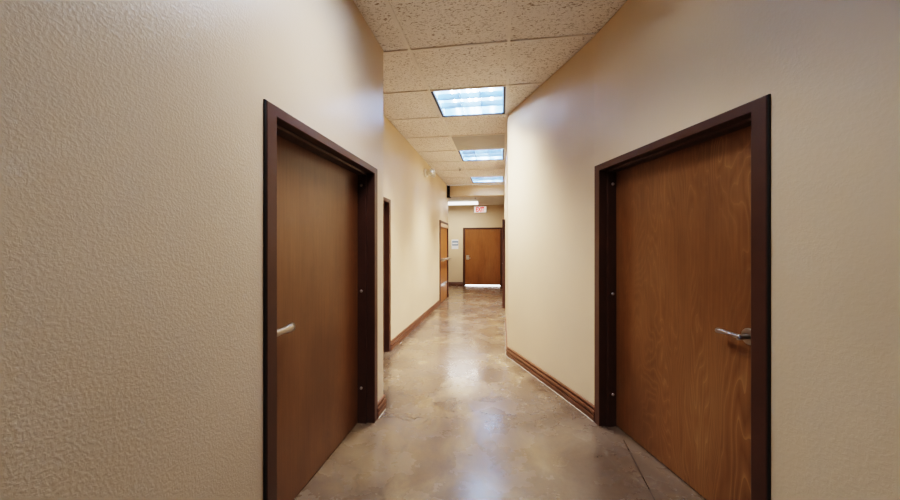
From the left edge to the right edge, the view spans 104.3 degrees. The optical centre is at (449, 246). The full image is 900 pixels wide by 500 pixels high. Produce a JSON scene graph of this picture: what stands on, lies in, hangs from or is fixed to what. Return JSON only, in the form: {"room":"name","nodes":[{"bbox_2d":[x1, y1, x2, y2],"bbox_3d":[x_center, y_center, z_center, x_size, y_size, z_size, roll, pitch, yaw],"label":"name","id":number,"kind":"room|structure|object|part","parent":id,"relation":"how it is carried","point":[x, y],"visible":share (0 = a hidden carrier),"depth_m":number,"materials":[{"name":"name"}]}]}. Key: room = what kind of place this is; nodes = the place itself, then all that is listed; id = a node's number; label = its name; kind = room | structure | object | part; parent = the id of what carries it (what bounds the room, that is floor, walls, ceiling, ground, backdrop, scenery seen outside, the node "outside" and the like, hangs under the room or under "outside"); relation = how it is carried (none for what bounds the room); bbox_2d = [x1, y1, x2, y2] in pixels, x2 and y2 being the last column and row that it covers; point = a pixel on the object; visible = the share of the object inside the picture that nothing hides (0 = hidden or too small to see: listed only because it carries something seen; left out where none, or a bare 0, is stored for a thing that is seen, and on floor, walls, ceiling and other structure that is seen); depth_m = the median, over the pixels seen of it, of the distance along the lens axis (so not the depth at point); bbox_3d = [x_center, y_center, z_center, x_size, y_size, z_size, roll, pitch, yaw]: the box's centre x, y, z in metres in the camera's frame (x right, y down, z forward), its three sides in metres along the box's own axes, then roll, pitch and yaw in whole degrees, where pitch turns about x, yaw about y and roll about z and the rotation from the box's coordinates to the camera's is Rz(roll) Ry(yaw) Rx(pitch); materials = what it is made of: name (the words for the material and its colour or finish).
{"room":"office corridor","nodes":[
{"label":"office corridor","id":0,"kind":"room"},
{"bbox_2d":[0,0,382,499],"bbox_3d":[-1.147,-0.150,-0.228,0.170,3.101,6.612,0,0,8],"label":"wall","id":1,"kind":"structure","parent":0,"point":[131,131],"depth_m":1.01,"materials":[{"name":"beige paint"}]},
{"bbox_2d":[263,99,377,499],"bbox_3d":[-0.779,0.382,2.193,0.183,2.037,1.367,0,0,8],"label":"door","id":2,"kind":"structure","parent":1,"relation":"in","point":[320,199],"depth_m":2.11,"materials":[{"name":"brown wood"}]},
{"bbox_3d":[-0.845,0.418,1.745,0.064,0.046,0.191,0,0,8],"label":"lever handle","id":3,"kind":"part","parent":2,"relation":"part of","materials":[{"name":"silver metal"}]},
{"bbox_2d":[378,395,385,418],"bbox_3d":[-0.816,1.339,2.987,0.509,0.122,0.204,0,0,8],"label":"baseboard","id":4,"kind":"structure","parent":1,"relation":"attached to","point":[381,403],"depth_m":2.94,"materials":[{"name":"brown wood"}]},
{"bbox_2d":[383,114,447,339],"bbox_3d":[-0.646,-0.150,6.440,0.170,3.101,6.966,0,0,8],"label":"wall","id":5,"kind":"structure","parent":0,"point":[418,201],"depth_m":5.74,"materials":[{"name":"beige paint"}]},
{"bbox_2d":[383,197,390,351],"bbox_3d":[-0.985,0.379,4.102,0.183,2.041,1.314,0,0,8],"label":"door","id":6,"kind":"structure","parent":5,"relation":"in","point":[386,202],"depth_m":4.67,"materials":[{"name":"brown wood"}]},
{"bbox_2d":[391,300,439,349],"bbox_3d":[-0.525,1.339,6.610,0.021,0.122,3.794,0,0,8],"label":"baseboard","id":7,"kind":"structure","parent":5,"relation":"attached to","point":[395,341],"depth_m":5.85,"materials":[{"name":"brown wood"}]},
{"bbox_2d":[423,168,435,176],"bbox_3d":[-0.390,-1.463,6.923,0.195,0.156,0.350,0,0,8],"label":"emergency light","id":8,"kind":"object","parent":5,"relation":"attached to","point":[431,171],"visible":1,"depth_m":6.82,"materials":[{"name":"beige plastic"}]},
{"bbox_2d":[439,220,450,304],"bbox_3d":[-0.170,0.371,9.140,0.228,2.058,1.316,0,0,8],"label":"door","id":9,"kind":"structure","parent":5,"relation":"in","point":[443,226],"depth_m":9.12,"materials":[{"name":"brown wood"}]},
{"bbox_2d":[447,186,450,197],"bbox_3d":[-0.028,-1.526,9.683,0.100,0.330,0.180,0,0,8],"label":"bracket","id":10,"kind":"object","parent":5,"relation":"attached to","point":[448,187],"visible":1,"depth_m":9.66,"materials":[{"name":"black metal"}]},
{"bbox_2d":[450,184,504,196],"bbox_3d":[0.722,-1.554,9.715,1.574,0.294,0.224,0,0,8],"label":"soffit","id":11,"kind":"object","parent":5,"relation":"attached to","point":[497,189],"depth_m":9.60,"materials":[{"name":"beige paint"}]},
{"bbox_2d":[448,205,503,281],"bbox_3d":[-0.081,-0.150,12.921,4.443,3.101,0.170,0,0,8],"label":"wall","id":12,"kind":"structure","parent":0,"point":[459,217],"depth_m":12.76,"materials":[{"name":"beige paint"}]},
{"bbox_2d":[452,240,457,248],"bbox_3d":[0.181,-0.099,12.785,0.251,0.344,0.023,0,0,8],"label":"wall plaque","id":13,"kind":"object","parent":12,"relation":"attached to","point":[454,242],"visible":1,"depth_m":12.78,"materials":[{"name":"white plastic"}]},
{"bbox_2d":[448,282,462,284],"bbox_3d":[-0.910,1.339,12.948,2.794,0.122,0.021,0,0,8],"label":"baseboard","id":14,"kind":"structure","parent":12,"relation":"attached to","point":[449,283],"depth_m":12.77,"materials":[{"name":"brown wood"}]},
{"bbox_2d":[474,206,486,212],"bbox_3d":[1.090,-1.351,12.626,0.455,0.230,0.069,0,0,8],"label":"exit sign","id":15,"kind":"object","parent":12,"relation":"attached to","point":[477,209],"visible":1,"depth_m":12.60,"materials":[{"name":"white plastic"}]},
{"bbox_2d":[463,227,501,285],"bbox_3d":[1.212,0.350,12.892,1.484,2.100,0.628,0,0,8],"label":"door","id":16,"kind":"structure","parent":12,"relation":"in","point":[482,247],"depth_m":12.65,"materials":[{"name":"brown wood"}]},
{"bbox_2d":[448,196,503,205],"bbox_3d":[-0.392,-1.530,11.402,4.273,0.050,2.926,0,0,8],"label":"ceiling","id":17,"kind":"structure","parent":0,"point":[497,200],"depth_m":11.33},
{"bbox_2d":[448,201,478,204],"bbox_3d":[0.044,-1.448,11.598,1.820,0.113,0.233,0,0,8],"label":"strip light","id":18,"kind":"object","parent":17,"relation":"attached to","point":[449,202],"visible":0.56,"depth_m":11.45,"materials":[{"name":"white plastic"}]},
{"bbox_2d":[353,0,626,184],"bbox_3d":[1.767,-1.722,2.865,5.930,0.019,13.021,0,0,8],"label":"ceiling","id":19,"kind":"structure","parent":0,"point":[424,23],"depth_m":3.06,"materials":[{"name":"tile"}]},
{"bbox_2d":[431,87,505,116],"bbox_3d":[0.246,-1.792,4.154,0.810,0.178,0.769,0,0,8],"label":"light","id":20,"kind":"object","parent":19,"relation":"attached to","point":[479,101],"visible":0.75,"depth_m":4.26,"materials":[{"name":"translucent white acrylic"},{"name":"painted metal"}]},
{"bbox_3d":[0.301,-1.794,4.530,0.770,0.154,0.010,0,0,8],"label":"plate","id":21,"kind":"part","parent":20,"relation":"part of","materials":[{"name":"white plastic"}]},
{"bbox_2d":[452,134,504,149],"bbox_3d":[0.480,-1.712,5.729,0.821,0.018,0.778,0,0,8],"label":"panel","id":22,"kind":"object","parent":19,"relation":"attached to","point":[483,141],"visible":0.96,"depth_m":5.71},
{"bbox_3d":[0.480,-1.704,5.729,0.463,0.002,0.489,0,0,-38],"label":"diamond plate","id":23,"kind":"part","parent":22,"relation":"part of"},
{"bbox_2d":[458,149,503,160],"bbox_3d":[0.597,-1.792,6.517,0.810,0.178,0.769,0,0,8],"label":"light","id":24,"kind":"object","parent":19,"relation":"attached to","point":[494,154],"visible":0.57,"depth_m":6.62,"materials":[{"name":"white plastic"}]},
{"bbox_3d":[0.652,-1.794,6.892,0.770,0.154,0.010,0,0,8],"label":"plate","id":25,"kind":"part","parent":24,"relation":"part of","materials":[{"name":"white plastic"}]},
{"bbox_2d":[470,176,503,182],"bbox_3d":[0.948,-1.792,8.879,0.810,0.178,0.769,0,0,8],"label":"light","id":26,"kind":"object","parent":19,"relation":"attached to","point":[474,179],"visible":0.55,"depth_m":9.01,"materials":[{"name":"white plastic"}]},
{"bbox_3d":[1.004,-1.794,9.254,0.770,0.154,0.010,0,0,8],"label":"plate","id":27,"kind":"part","parent":26,"relation":"part of","materials":[{"name":"white plastic"}]},
{"bbox_2d":[383,0,596,184],"bbox_3d":[1.766,-1.706,2.860,5.958,0.012,13.031,0,0,8],"label":"trim","id":28,"kind":"structure","parent":19,"relation":"attached to","point":[387,2],"depth_m":3.60,"materials":[{"name":"metal"}]},
{"bbox_2d":[294,285,705,499],"bbox_3d":[0.164,1.430,4.770,8.122,0.060,17.684,0,0,8],"label":"floor","id":29,"kind":"structure","parent":0,"point":[461,420],"depth_m":2.57,"materials":[{"name":"concrete"}]},
{"bbox_2d":[504,120,507,342],"bbox_3d":[1.424,-0.150,8.509,0.170,3.101,8.116,0,0,8],"label":"wall","id":30,"kind":"structure","parent":0,"point":[506,166],"depth_m":5.72,"materials":[{"name":"beige paint"}]},
{"bbox_2d":[502,219,504,307],"bbox_3d":[1.386,0.385,8.640,0.194,2.030,1.316,0,0,8],"label":"door","id":31,"kind":"structure","parent":30,"relation":"in","point":[503,220],"depth_m":8.00,"materials":[{"name":"brown wood"}]},
{"bbox_2d":[508,37,593,404],"bbox_3d":[1.045,-0.150,3.680,0.183,3.101,1.752,0,0,-14],"label":"wall","id":32,"kind":"structure","parent":0,"point":[551,132],"depth_m":3.39,"materials":[{"name":"beige paint"}]},
{"bbox_2d":[505,317,593,421],"bbox_3d":[0.907,1.339,4.618,0.385,0.122,3.655,0,0,-2],"label":"baseboard","id":33,"kind":"structure","parent":32,"relation":"attached to","point":[584,406],"depth_m":3.42,"materials":[{"name":"brown wood"}]},
{"bbox_2d":[594,0,899,499],"bbox_3d":[1.741,-0.150,-0.604,0.170,3.101,6.957,0,0,-8],"label":"wall","id":34,"kind":"structure","parent":0,"point":[830,69],"depth_m":1.32,"materials":[{"name":"beige paint"}]},
{"bbox_2d":[594,94,770,499],"bbox_3d":[1.338,0.376,2.155,0.183,2.048,1.341,0,0,-8],"label":"door","id":35,"kind":"structure","parent":34,"relation":"in","point":[682,219],"depth_m":2.01,"materials":[{"name":"brown wood"}]},
{"bbox_3d":[1.397,0.431,1.739,0.064,0.030,0.145,0,0,-8],"label":"lever handle","id":36,"kind":"part","parent":35,"relation":"part of","materials":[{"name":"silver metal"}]}
]}

